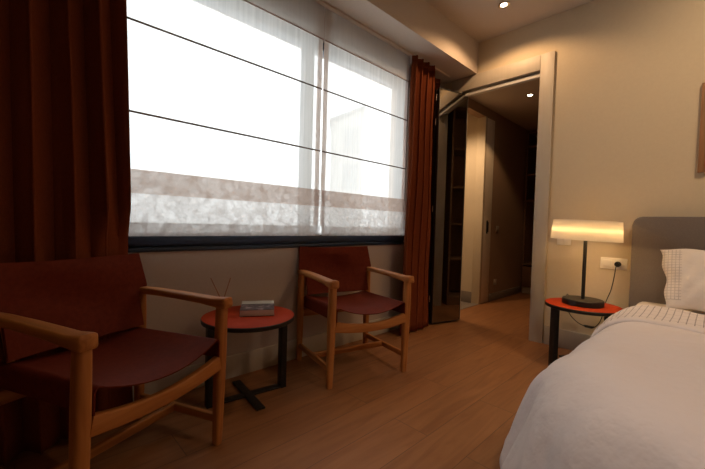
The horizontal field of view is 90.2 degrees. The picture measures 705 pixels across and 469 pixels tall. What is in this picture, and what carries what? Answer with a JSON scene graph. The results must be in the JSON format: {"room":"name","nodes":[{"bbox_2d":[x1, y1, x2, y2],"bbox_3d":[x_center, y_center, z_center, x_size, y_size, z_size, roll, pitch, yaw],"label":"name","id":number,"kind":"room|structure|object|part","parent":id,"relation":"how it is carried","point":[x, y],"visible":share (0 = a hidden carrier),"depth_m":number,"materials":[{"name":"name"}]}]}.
{"room":"bedroom","nodes":[
{"label":"bedroom","id":0,"kind":"room"},
{"bbox_2d":[0,292,571,468],"bbox_3d":[1.823,1.011,1.422,8.000,0.100,4.610,0,2,-44],"label":"floor","id":1,"kind":"structure","parent":0,"point":[457,400],"depth_m":1.76,"materials":[{"name":"brown wood"}]},
{"bbox_2d":[0,253,232,468],"bbox_3d":[-0.884,0.494,1.320,0.569,0.786,0.600,2,2,22],"label":"armchair","id":2,"kind":"object","parent":1,"relation":"on","point":[68,304],"visible":1,"depth_m":1.29,"materials":[{"name":"red leather"}]},
{"bbox_3d":[-1.105,0.548,1.409,0.026,0.050,0.504,2,2,22],"label":"rail","id":3,"kind":"part","parent":2,"relation":"part of","materials":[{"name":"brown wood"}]},
{"bbox_3d":[-0.965,0.284,1.056,0.539,0.049,0.056,2,2,22],"label":"armrest","id":4,"kind":"part","parent":2,"relation":"part of","materials":[{"name":"brown wood"}]},
{"bbox_3d":[-1.085,0.256,1.396,0.099,0.326,0.584,2,2,22],"label":"backrest","id":5,"kind":"part","parent":2,"relation":"part of","materials":[{"name":"leather"}]},
{"bbox_3d":[-0.761,0.598,0.982,0.051,0.604,0.044,2,2,22],"label":"leg","id":6,"kind":"part","parent":2,"relation":"part of","materials":[{"name":"brown wood"}]},
{"bbox_3d":[-0.860,0.470,1.310,0.505,0.093,0.494,2,2,22],"label":"seat","id":7,"kind":"part","parent":2,"relation":"part of","materials":[{"name":"leather"}]},
{"bbox_3d":[-1.004,0.571,1.660,0.044,0.604,0.042,2,2,22],"label":"leg","id":8,"kind":"part","parent":2,"relation":"part of","materials":[{"name":"brown wood"}]},
{"bbox_3d":[-0.655,0.550,1.229,0.030,0.085,0.518,2,2,22],"label":"rail","id":9,"kind":"part","parent":2,"relation":"part of","materials":[{"name":"brown wood"}]},
{"bbox_3d":[-0.763,0.275,1.560,0.539,0.049,0.056,2,2,22],"label":"armrest","id":10,"kind":"part","parent":2,"relation":"part of","materials":[{"name":"brown wood"}]},
{"bbox_3d":[-0.561,0.589,1.483,0.051,0.604,0.044,2,2,22],"label":"leg","id":11,"kind":"part","parent":2,"relation":"part of","materials":[{"name":"brown wood"}]},
{"bbox_2d":[200,305,294,410],"bbox_3d":[-0.566,0.657,1.912,0.486,0.442,0.486,0,2,-44],"label":"side table","id":12,"kind":"object","parent":1,"relation":"on","point":[282,317],"visible":0.77,"depth_m":1.85,"materials":[{"name":"red paint"}]},
{"bbox_3d":[-0.728,0.669,1.791,0.034,0.417,0.050,0,2,-37],"label":"leg","id":13,"kind":"part","parent":12,"relation":"part of","materials":[{"name":"black metal"}]},
{"bbox_2d":[211,278,230,296],"bbox_3d":[-0.697,0.331,1.856,0.089,0.206,0.054,2,2,11],"label":"reed diffuser","id":14,"kind":"object","parent":12,"relation":"on","point":[211,278],"visible":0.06,"depth_m":1.85,"materials":[{"name":"brown wood"}]},
{"bbox_2d":[240,300,273,316],"bbox_3d":[-0.537,0.417,1.988,0.180,0.036,0.220,1,2,-14],"label":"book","id":15,"kind":"object","parent":12,"relation":"on","point":[248,308],"visible":1,"depth_m":1.90,"materials":[{"name":"paper"}]},
{"bbox_3d":[-0.405,0.671,2.034,0.034,0.417,0.050,0,2,-37],"label":"leg","id":16,"kind":"part","parent":12,"relation":"part of","materials":[{"name":"black metal"}]},
{"bbox_2d":[296,246,413,389],"bbox_3d":[-0.007,0.488,2.352,0.600,0.786,0.569,1,2,-30],"label":"armchair","id":17,"kind":"object","parent":1,"relation":"on","point":[331,270],"visible":1,"depth_m":2.39,"materials":[{"name":"brown wood"}]},
{"bbox_3d":[-0.361,0.567,2.423,0.042,0.604,0.044,1,2,-30],"label":"leg","id":18,"kind":"part","parent":17,"relation":"part of","materials":[{"name":"brown wood"}]},
{"bbox_3d":[-0.229,0.272,2.196,0.056,0.049,0.539,1,2,-30],"label":"armrest","id":19,"kind":"part","parent":17,"relation":"part of","materials":[{"name":"brown wood"}]},
{"bbox_3d":[-0.127,0.542,2.558,0.504,0.050,0.026,1,2,-30],"label":"rail","id":20,"kind":"part","parent":17,"relation":"part of","materials":[{"name":"brown wood"}]},
{"bbox_3d":[-0.122,0.586,2.009,0.044,0.604,0.051,1,2,-30],"label":"leg","id":21,"kind":"part","parent":17,"relation":"part of","materials":[{"name":"brown wood"}]},
{"bbox_3d":[-0.112,0.250,2.539,0.584,0.326,0.099,1,2,-30],"label":"backrest","id":22,"kind":"part","parent":17,"relation":"part of","materials":[{"name":"leather"}]},
{"bbox_3d":[0.006,0.465,2.329,0.494,0.093,0.505,1,2,-30],"label":"seat","id":23,"kind":"part","parent":17,"relation":"part of","materials":[{"name":"leather"}]},
{"bbox_3d":[0.107,0.573,2.693,0.042,0.604,0.044,1,2,-30],"label":"leg","id":24,"kind":"part","parent":17,"relation":"part of","materials":[{"name":"brown wood"}]},
{"bbox_3d":[0.116,0.545,2.138,0.518,0.085,0.030,1,2,-30],"label":"rail","id":25,"kind":"part","parent":17,"relation":"part of","materials":[{"name":"brown wood"}]},
{"bbox_3d":[0.242,0.277,2.469,0.056,0.049,0.539,1,2,-30],"label":"armrest","id":26,"kind":"part","parent":17,"relation":"part of","materials":[{"name":"brown wood"}]},
{"bbox_3d":[0.345,0.592,2.280,0.044,0.604,0.051,1,2,-30],"label":"leg","id":27,"kind":"part","parent":17,"relation":"part of","materials":[{"name":"brown wood"}]},
{"bbox_2d":[521,131,537,293],"bbox_3d":[3.219,-0.293,4.935,0.618,2.380,1.330,0,2,-44],"label":"wardrobe","id":28,"kind":"object","parent":1,"relation":"on","point":[532,136],"visible":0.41,"depth_m":5.25,"materials":[{"name":"brown wood"}]},
{"bbox_3d":[2.975,0.646,4.755,0.018,0.300,1.288,0,2,-44],"label":"drawer","id":29,"kind":"part","parent":28,"relation":"part of","materials":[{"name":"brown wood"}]},
{"bbox_2d":[528,145,536,150],"bbox_3d":[3.247,-1.264,4.908,0.585,0.022,1.292,0,2,-44],"label":"shelf","id":30,"kind":"object","parent":28,"relation":"attached to","point":[531,148],"depth_m":5.20,"materials":[{"name":"brown wood"}]},
{"bbox_2d":[545,298,622,365],"bbox_3d":[1.595,0.706,2.449,0.464,0.437,0.464,0,2,-44],"label":"side table","id":31,"kind":"object","parent":1,"relation":"on","point":[556,304],"visible":0.62,"depth_m":2.40,"materials":[{"name":"red paint"}]},
{"bbox_3d":[1.394,0.713,2.430,0.034,0.412,0.050,1,2,-5],"label":"leg","id":32,"kind":"part","parent":31,"relation":"part of","materials":[{"name":"black metal"}]},
{"bbox_2d":[550,219,623,328],"bbox_3d":[1.650,0.305,2.485,0.546,0.815,0.422,0,2,-44],"label":"table lamp","id":33,"kind":"object","parent":31,"relation":"on","point":[570,229],"visible":0.98,"depth_m":2.32,"materials":[{"name":"white fabric"}]},
{"bbox_3d":[1.609,0.222,2.438,0.023,0.470,0.023,0,2,-44],"label":"stem","id":34,"kind":"part","parent":33,"relation":"part of","materials":[{"name":"black metal"}]},
{"bbox_3d":[1.616,-0.028,2.431,0.422,0.134,0.422,1,4,-44],"label":"lamp shade","id":35,"kind":"part","parent":33,"relation":"part of","materials":[{"name":"white fabric"}]},
{"bbox_3d":[1.741,0.458,2.602,0.212,0.500,0.314,0,2,-44],"label":"cord","id":36,"kind":"part","parent":33,"relation":"part of","materials":[{"name":"black plastic"}]},
{"bbox_2d":[629,217,704,314],"bbox_3d":[1.895,0.441,1.173,1.997,1.058,1.798,0,2,-44],"label":"bed","id":37,"kind":"object","parent":1,"relation":"on","point":[650,235],"visible":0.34,"depth_m":2.35,"materials":[{"name":"beige fabric"}]},
{"bbox_2d":[500,305,704,468],"bbox_3d":[1.399,0.664,0.840,1.741,0.556,1.794,0,2,-44],"label":"duvet","id":38,"kind":"object","parent":37,"relation":"on","point":[631,395],"visible":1,"depth_m":0.91,"materials":[{"name":"white fabric"}]},
{"bbox_3d":[1.858,0.601,1.146,1.908,0.238,1.698,0,2,-44],"label":"mattress","id":39,"kind":"part","parent":37,"relation":"part of","materials":[{"name":"white fabric"}]},
{"bbox_2d":[660,249,704,311],"bbox_3d":[2.176,0.272,1.957,0.706,0.377,0.216,3,2,41],"label":"pillow","id":40,"kind":"object","parent":37,"relation":"on","point":[684,269],"visible":0.99,"depth_m":2.09,"materials":[{"name":"white fabric"}]},
{"bbox_2d":[128,18,443,365],"bbox_3d":[-0.922,-0.492,2.035,4.893,2.712,0.220,0,2,-44],"label":"wall","id":41,"kind":"structure","parent":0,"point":[268,273],"depth_m":2.18,"materials":[{"name":"paint"}]},
{"bbox_2d":[127,0,324,235],"bbox_3d":[-0.651,-0.769,1.988,1.219,1.556,0.028,0,2,-44],"label":"blind","id":42,"kind":"object","parent":41,"relation":"attached to","point":[225,95],"visible":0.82,"depth_m":1.95,"materials":[{"name":"fabric"}]},
{"bbox_3d":[-0.658,-0.575,1.995,1.219,0.010,0.010,0,2,-44],"label":"rod","id":43,"kind":"part","parent":42,"relation":"part of","materials":[{"name":"black metal"}]},
{"bbox_3d":[-0.646,-0.995,1.983,1.219,0.010,0.010,0,2,-44],"label":"rod","id":44,"kind":"part","parent":42,"relation":"part of","materials":[{"name":"black metal"}]},
{"bbox_3d":[-0.635,-1.330,1.972,1.219,0.009,0.009,0,2,-44],"label":"rod","id":45,"kind":"part","parent":42,"relation":"part of","materials":[{"name":"fabric"}]},
{"bbox_2d":[132,313,400,400],"bbox_3d":[-0.878,0.800,1.988,4.893,0.135,0.014,0,2,-44],"label":"baseboard","id":46,"kind":"structure","parent":41,"relation":"attached to","point":[257,359],"depth_m":2.26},
{"bbox_2d":[128,43,407,252],"bbox_3d":[-0.416,-0.653,2.430,2.470,1.482,0.120,0,2,-44],"label":"window","id":47,"kind":"structure","parent":41,"relation":"attached to","point":[135,243],"depth_m":2.16,"materials":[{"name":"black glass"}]},
{"bbox_2d":[320,8,409,235],"bbox_3d":[0.136,-0.769,2.745,0.937,1.556,0.027,0,2,-44],"label":"blind","id":48,"kind":"object","parent":41,"relation":"attached to","point":[366,78],"visible":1,"depth_m":2.69,"materials":[{"name":"fabric"}]},
{"bbox_3d":[0.129,-0.575,2.753,0.937,0.010,0.010,0,2,-44],"label":"rod","id":49,"kind":"part","parent":48,"relation":"part of","materials":[{"name":"black metal"}]},
{"bbox_3d":[0.141,-0.995,2.740,0.937,0.010,0.010,0,2,-44],"label":"rod","id":50,"kind":"part","parent":48,"relation":"part of","materials":[{"name":"black metal"}]},
{"bbox_3d":[0.151,-1.330,2.729,0.937,0.009,0.009,0,2,-44],"label":"rod","id":51,"kind":"part","parent":48,"relation":"part of","materials":[{"name":"fabric"}]},
{"bbox_2d":[461,113,477,291],"bbox_3d":[1.153,-0.402,4.246,0.950,2.520,0.320,0,2,-44],"label":"wall","id":52,"kind":"structure","parent":0,"point":[472,123],"depth_m":4.45,"materials":[{"name":"beige paint"}]},
{"bbox_2d":[461,290,470,302],"bbox_3d":[1.391,0.787,4.529,0.014,0.140,0.300,0,2,-44],"label":"baseboard","id":53,"kind":"structure","parent":52,"relation":"attached to","point":[465,295],"depth_m":4.46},
{"bbox_2d":[468,97,529,300],"bbox_3d":[2.040,-0.343,4.811,2.987,2.420,0.100,0,2,-44],"label":"wall","id":54,"kind":"structure","parent":0,"point":[510,139],"depth_m":4.80,"materials":[{"name":"brown paint"}]},
{"bbox_2d":[460,301,487,309],"bbox_3d":[1.338,0.874,4.205,1.040,0.024,0.100,0,2,-44],"label":"trim","id":55,"kind":"structure","parent":54,"relation":"attached to","point":[468,304],"depth_m":4.26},
{"bbox_2d":[471,116,487,303],"bbox_3d":[1.576,-0.288,4.365,0.045,2.310,0.104,0,2,-44],"label":"door frame","id":56,"kind":"structure","parent":54,"relation":"attached to","point":[483,121],"depth_m":4.34,"materials":[{"name":"beige paint"}]},
{"bbox_2d":[481,118,494,302],"bbox_3d":[1.695,-0.287,4.430,0.212,2.299,0.056,0,2,-44],"label":"door","id":57,"kind":"structure","parent":54,"relation":"in","point":[491,124],"depth_m":4.42,"materials":[{"name":"paint"}]},
{"bbox_3d":[1.695,-0.094,4.412,0.034,0.165,0.016,0,2,-44],"label":"handle","id":58,"kind":"part","parent":57,"relation":"part of","materials":[{"name":"black metal"}]},
{"bbox_2d":[488,286,519,301],"bbox_3d":[2.118,0.818,4.873,0.990,0.100,0.014,0,2,-44],"label":"baseboard","id":59,"kind":"structure","parent":54,"relation":"attached to","point":[508,292],"depth_m":4.82,"materials":[{"name":"brown wood"}]},
{"bbox_2d":[469,79,539,131],"bbox_3d":[2.544,-1.575,4.289,2.987,0.100,1.450,0,2,-44],"label":"ceiling","id":60,"kind":"structure","parent":0,"point":[512,103],"depth_m":4.10,"materials":[{"name":"paint"}]},
{"bbox_2d":[426,0,593,42],"bbox_3d":[0.788,-1.799,0.273,5.113,0.100,4.820,0,2,-44],"label":"ceiling","id":61,"kind":"structure","parent":0,"point":[482,20],"depth_m":2.88,"materials":[{"name":"paint"}]},
{"bbox_2d":[498,1,509,8],"bbox_3d":[1.194,-1.805,2.768,0.088,0.009,0.088,0,2,-44],"label":"recessed light","id":62,"kind":"object","parent":61,"relation":"in","point":[502,5],"visible":1,"depth_m":2.76,"materials":[{"name":"metal"}]},
{"bbox_2d":[444,0,704,341],"bbox_3d":[2.477,-0.398,2.117,0.120,2.712,4.820,0,2,-44],"label":"wall","id":63,"kind":"structure","parent":0,"point":[630,74],"depth_m":2.58,"materials":[{"name":"beige paint"}]},
{"bbox_2d":[314,0,449,77],"bbox_3d":[-0.752,-1.537,1.798,4.710,0.015,0.028,0,2,-44],"label":"rail","id":64,"kind":"object","parent":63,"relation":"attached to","point":[321,2],"visible":1,"depth_m":2.63,"materials":[{"name":"metal"}]},
{"bbox_2d":[0,0,132,465],"bbox_3d":[-1.399,-0.333,1.200,1.177,2.391,0.110,0,2,-45],"label":"curtain","id":65,"kind":"object","parent":64,"relation":"hanging from","point":[65,167],"visible":0.61,"depth_m":1.42,"materials":[{"name":"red fabric"}]},
{"bbox_2d":[399,55,440,334],"bbox_3d":[0.651,-0.334,3.230,0.129,2.391,0.681,3,2,33],"label":"curtain","id":66,"kind":"object","parent":64,"relation":"hanging from","point":[423,83],"visible":0.84,"depth_m":3.13,"materials":[{"name":"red fabric"}]},
{"bbox_2d":[313,0,478,83],"bbox_3d":[-0.687,-1.689,1.791,4.893,0.292,0.360,0,2,-44],"label":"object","id":67,"kind":"structure","parent":63,"relation":"attached to","point":[416,26],"depth_m":2.79,"materials":[{"name":"paint"}]},
{"bbox_2d":[428,88,467,323],"bbox_3d":[0.929,-0.262,3.456,0.366,2.250,0.075,1,2,-26],"label":"door","id":68,"kind":"structure","parent":63,"relation":"in","point":[450,107],"depth_m":3.41,"materials":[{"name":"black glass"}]},
{"bbox_3d":[0.928,-0.263,3.471,0.343,2.234,0.010,1,2,-26],"label":"glass pane","id":69,"kind":"part","parent":68,"relation":"part of","materials":[{"name":"black glass"}]},
{"bbox_2d":[465,74,539,96],"bbox_3d":[1.355,-1.361,3.236,0.046,0.028,0.720,0,2,-44],"label":"door track","id":70,"kind":"object","parent":63,"relation":"attached to","point":[537,76],"visible":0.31,"depth_m":3.19,"materials":[{"name":"silver metal"}]},
{"bbox_2d":[452,51,555,342],"bbox_3d":[1.345,-0.314,3.285,0.152,2.412,0.937,0,2,-44],"label":"door frame","id":71,"kind":"structure","parent":63,"relation":"attached to","point":[543,64],"depth_m":2.95,"materials":[{"name":"beige wood"}]},
{"bbox_2d":[557,239,570,244],"bbox_3d":[1.702,0.043,2.827,0.012,0.082,0.100,0,2,-44],"label":"light switch","id":72,"kind":"object","parent":63,"relation":"attached to","point":[559,241],"visible":0.59,"depth_m":2.82,"materials":[{"name":"white plastic"}]},
{"bbox_2d":[543,326,590,350],"bbox_3d":[2.831,0.908,1.653,0.014,0.150,3.555,0,2,-44],"label":"baseboard","id":73,"kind":"structure","parent":63,"relation":"attached to","point":[569,340],"depth_m":2.80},
{"bbox_2d":[600,257,627,269],"bbox_3d":[1.927,0.215,2.592,0.012,0.084,0.162,0,2,-44],"label":"wall socket","id":74,"kind":"object","parent":63,"relation":"attached to","point":[607,263],"visible":0.94,"depth_m":2.60,"materials":[{"name":"white plastic"}]},
{"bbox_2d":[697,83,704,172],"bbox_3d":[2.507,-0.667,1.978,0.027,0.570,0.784,0,2,-44],"label":"picture frame","id":75,"kind":"object","parent":63,"relation":"attached to","point":[701,153],"visible":1,"depth_m":2.24,"materials":[{"name":"brown wood"}]}
]}

